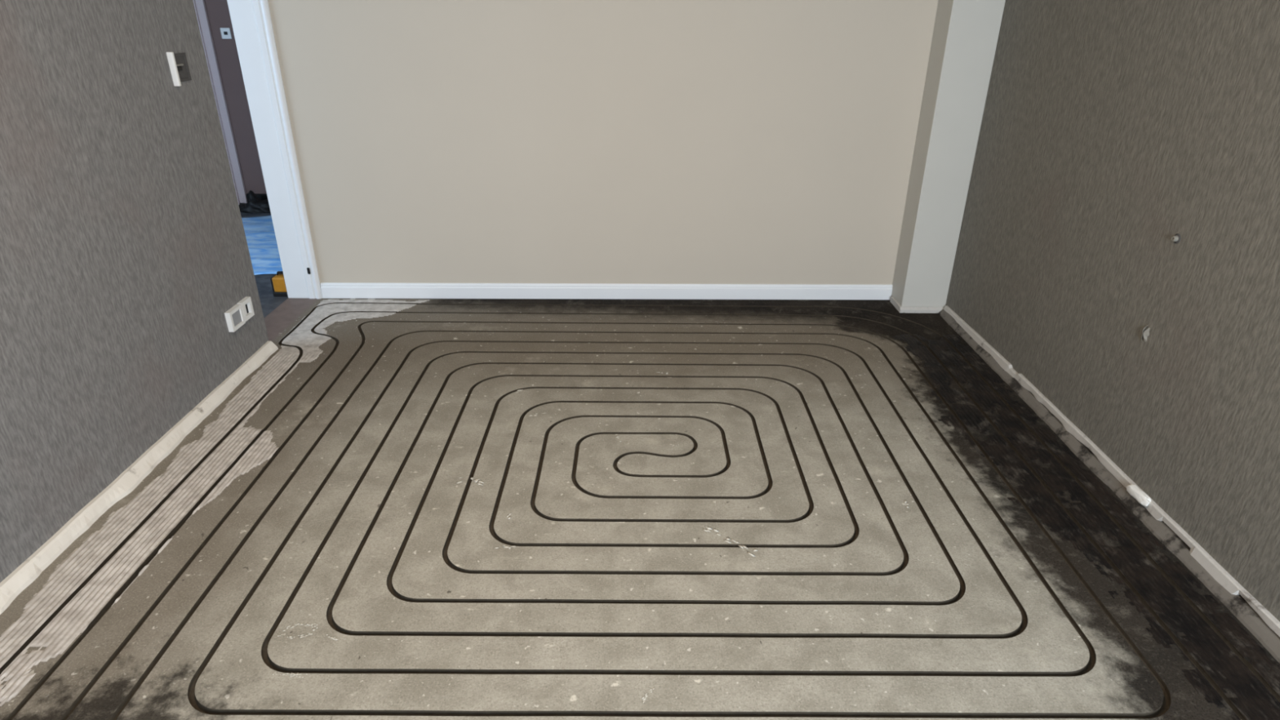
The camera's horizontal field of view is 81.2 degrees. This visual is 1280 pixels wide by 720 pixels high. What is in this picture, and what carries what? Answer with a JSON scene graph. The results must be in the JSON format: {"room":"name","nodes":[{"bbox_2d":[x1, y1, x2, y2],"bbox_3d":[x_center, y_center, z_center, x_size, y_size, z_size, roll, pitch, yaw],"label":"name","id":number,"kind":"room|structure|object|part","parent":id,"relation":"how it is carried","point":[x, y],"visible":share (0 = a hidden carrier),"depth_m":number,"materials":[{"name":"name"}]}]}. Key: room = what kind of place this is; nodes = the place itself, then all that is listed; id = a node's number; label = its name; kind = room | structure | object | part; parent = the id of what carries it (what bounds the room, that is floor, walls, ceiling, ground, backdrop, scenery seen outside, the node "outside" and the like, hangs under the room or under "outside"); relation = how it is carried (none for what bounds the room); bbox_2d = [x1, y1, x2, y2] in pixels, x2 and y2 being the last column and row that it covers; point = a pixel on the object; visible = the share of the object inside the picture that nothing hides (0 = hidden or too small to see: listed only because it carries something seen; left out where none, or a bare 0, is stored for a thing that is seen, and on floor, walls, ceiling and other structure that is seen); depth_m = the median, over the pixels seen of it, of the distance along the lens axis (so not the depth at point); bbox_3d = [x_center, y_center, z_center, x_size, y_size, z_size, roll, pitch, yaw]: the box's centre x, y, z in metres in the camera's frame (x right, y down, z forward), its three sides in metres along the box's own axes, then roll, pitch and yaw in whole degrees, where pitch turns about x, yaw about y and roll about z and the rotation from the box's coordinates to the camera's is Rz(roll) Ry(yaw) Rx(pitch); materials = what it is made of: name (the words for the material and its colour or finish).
{"room":"empty room under renovation","nodes":[
{"label":"empty room under renovation","id":0,"kind":"room"},
{"bbox_2d":[0,0,269,582],"bbox_3d":[-1.857,-0.295,1.051,0.195,2.600,5.760,0,25,0],"label":"wall","id":1,"kind":"structure","parent":0,"point":[124,251],"depth_m":2.45,"materials":[{"name":"paint"}]},
{"bbox_2d":[0,341,278,614],"bbox_3d":[-1.743,1.011,1.283,0.053,0.043,5.060,0,25,0],"label":"baseboard","id":2,"kind":"structure","parent":1,"relation":"attached to","point":[27,572],"depth_m":2.52,"materials":[{"name":"paint"}]},
{"bbox_2d":[165,52,191,86],"bbox_3d":[-1.753,-1.115,2.853,0.022,0.120,0.120,0,25,0],"label":"wall switch","id":3,"kind":"object","parent":1,"relation":"attached to","point":[178,63],"visible":1,"depth_m":2.84,"materials":[{"name":"white plastic"}]},
{"bbox_3d":[-1.753,-1.093,2.806,0.022,0.120,0.015,0,25,0],"label":"mounting plate","id":4,"kind":"part","parent":3,"relation":"part of","materials":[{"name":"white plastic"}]},
{"bbox_2d":[224,296,254,332],"bbox_3d":[-1.762,-0.203,3.289,0.022,0.090,0.195,0,25,0],"label":"wall socket","id":5,"kind":"object","parent":1,"relation":"attached to","point":[237,315],"visible":1,"depth_m":3.27,"materials":[{"name":"white plastic"}]},
{"bbox_3d":[-1.761,-0.182,3.248,0.022,0.088,0.104,0,25,0],"label":"socket frame","id":6,"kind":"part","parent":5,"relation":"part of","materials":[{"name":"white plastic"}]},
{"bbox_3d":[-1.763,-0.227,3.338,0.020,0.088,0.085,0,25,0],"label":"socket frame","id":7,"kind":"part","parent":5,"relation":"part of","materials":[{"name":"white plastic"}]},
{"bbox_2d":[226,0,322,298],"bbox_3d":[-1.867,-1.131,3.456,0.200,2.050,0.681,0,25,0],"label":"door frame","id":8,"kind":"structure","parent":1,"relation":"in","point":[251,20],"depth_m":3.83,"materials":[{"name":"white paint"}]},
{"bbox_2d":[204,0,266,193],"bbox_3d":[-2.640,-2.435,5.618,3.250,2.660,0.150,0,25,0],"label":"wall","id":9,"kind":"structure","parent":0,"point":[217,11],"depth_m":5.73,"materials":[{"name":"paint"}]},
{"bbox_2d":[192,0,247,204],"bbox_3d":[-3.650,-2.201,5.625,0.935,2.106,0.035,0,25,0],"label":"door frame","id":10,"kind":"structure","parent":9,"relation":"in","point":[199,5],"depth_m":5.71,"materials":[{"name":"paint"}]},
{"bbox_2d":[219,27,231,39],"bbox_3d":[-3.069,-2.421,5.533,0.072,0.076,0.014,0,25,0],"label":"light switch","id":11,"kind":"object","parent":9,"relation":"attached to","point":[225,32],"visible":1,"depth_m":5.53,"materials":[{"name":"white plastic"}]},
{"bbox_2d":[245,193,267,202],"bbox_3d":[-2.581,-1.293,6.065,1.210,0.106,0.020,0,25,0],"label":"baseboard","id":12,"kind":"structure","parent":9,"relation":"attached to","point":[260,196],"depth_m":6.04,"materials":[{"name":"black plastic"}]},
{"bbox_2d":[267,0,937,296],"bbox_3d":[-0.142,-1.557,3.747,3.640,2.600,0.160,0,25,-1],"label":"wall","id":13,"kind":"structure","parent":0,"point":[436,141],"depth_m":3.85,"materials":[{"name":"paint"}]},
{"bbox_2d":[320,282,892,299],"bbox_3d":[-0.178,-0.386,4.206,3.207,0.090,0.014,0,25,-1],"label":"baseboard","id":14,"kind":"structure","parent":13,"relation":"attached to","point":[329,290],"depth_m":4.20,"materials":[{"name":"white paint"}]},
{"bbox_2d":[889,0,1005,313],"bbox_3d":[1.553,-1.476,3.611,0.250,2.600,0.220,0,25,0],"label":"column","id":15,"kind":"structure","parent":13,"relation":"attached to","point":[966,33],"depth_m":3.73,"materials":[{"name":"paint"}]},
{"bbox_2d":[0,211,1279,719],"bbox_3d":[-1.299,0.465,2.569,5.938,0.076,7.850,0,25,0],"label":"floor","id":16,"kind":"structure","parent":0,"point":[411,508],"depth_m":2.29,"materials":[{"name":"concrete"}]},
{"bbox_2d":[238,190,270,213],"bbox_3d":[-3.063,-1.279,5.960,0.350,0.162,0.213,0,25,0],"label":"bag","id":17,"kind":"object","parent":16,"relation":"on","point":[255,205],"visible":0.72,"depth_m":5.91,"materials":[{"name":"black plastic"}]},
{"bbox_2d":[241,215,282,275],"bbox_3d":[-2.799,-0.878,5.290,1.550,0.015,1.706,0,25,0],"label":"plastic sheet","id":18,"kind":"object","parent":16,"relation":"on","point":[260,233],"visible":0.14,"depth_m":5.13,"materials":[{"name":"blue plastic"}]},
{"bbox_2d":[270,271,288,296],"bbox_3d":[-2.032,-0.440,4.247,0.090,0.132,0.108,0,25,0],"label":"box","id":19,"kind":"object","parent":16,"relation":"on","point":[277,281],"visible":0.72,"depth_m":4.21,"materials":[{"name":"yellow plastic"}]},
{"bbox_3d":[-2.029,-0.486,4.225,0.048,0.030,0.016,0,25,0],"label":"handle","id":20,"kind":"part","parent":19,"relation":"part of","materials":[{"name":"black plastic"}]},
{"bbox_2d":[945,0,1279,621],"bbox_3d":[1.764,-0.321,1.180,0.160,2.600,6.000,0,25,0],"label":"wall","id":21,"kind":"structure","parent":0,"point":[1111,131],"depth_m":2.44,"materials":[{"name":"paint"}]},
{"bbox_2d":[938,305,1279,663],"bbox_3d":[1.650,0.915,1.534,0.046,0.061,5.580,0,25,0],"label":"baseboard","id":22,"kind":"structure","parent":21,"relation":"attached to","point":[1250,612],"depth_m":2.45,"materials":[{"name":"paint"}]},
{"bbox_2d":[1126,484,1151,506],"bbox_3d":[1.651,0.447,2.468,0.029,0.033,0.100,-1,25,-3],"label":"chunk","id":23,"kind":"object","parent":22,"relation":"on","point":[1140,495],"visible":1,"depth_m":2.46,"materials":[{"name":"white"}]},
{"bbox_2d":[1141,324,1150,342],"bbox_3d":[1.670,-0.087,2.470,0.013,0.060,0.032,0,25,0],"label":"hole","id":24,"kind":"object","parent":21,"relation":"attached to","point":[1146,333],"depth_m":2.46,"materials":[{"name":"paper"}]},
{"bbox_2d":[1171,233,1180,244],"bbox_3d":[1.670,-0.379,2.331,0.014,0.032,0.031,0,25,0],"label":"plug","id":25,"kind":"object","parent":21,"relation":"attached to","point":[1176,238],"visible":1,"depth_m":2.33,"materials":[{"name":"plastic"}]}
]}

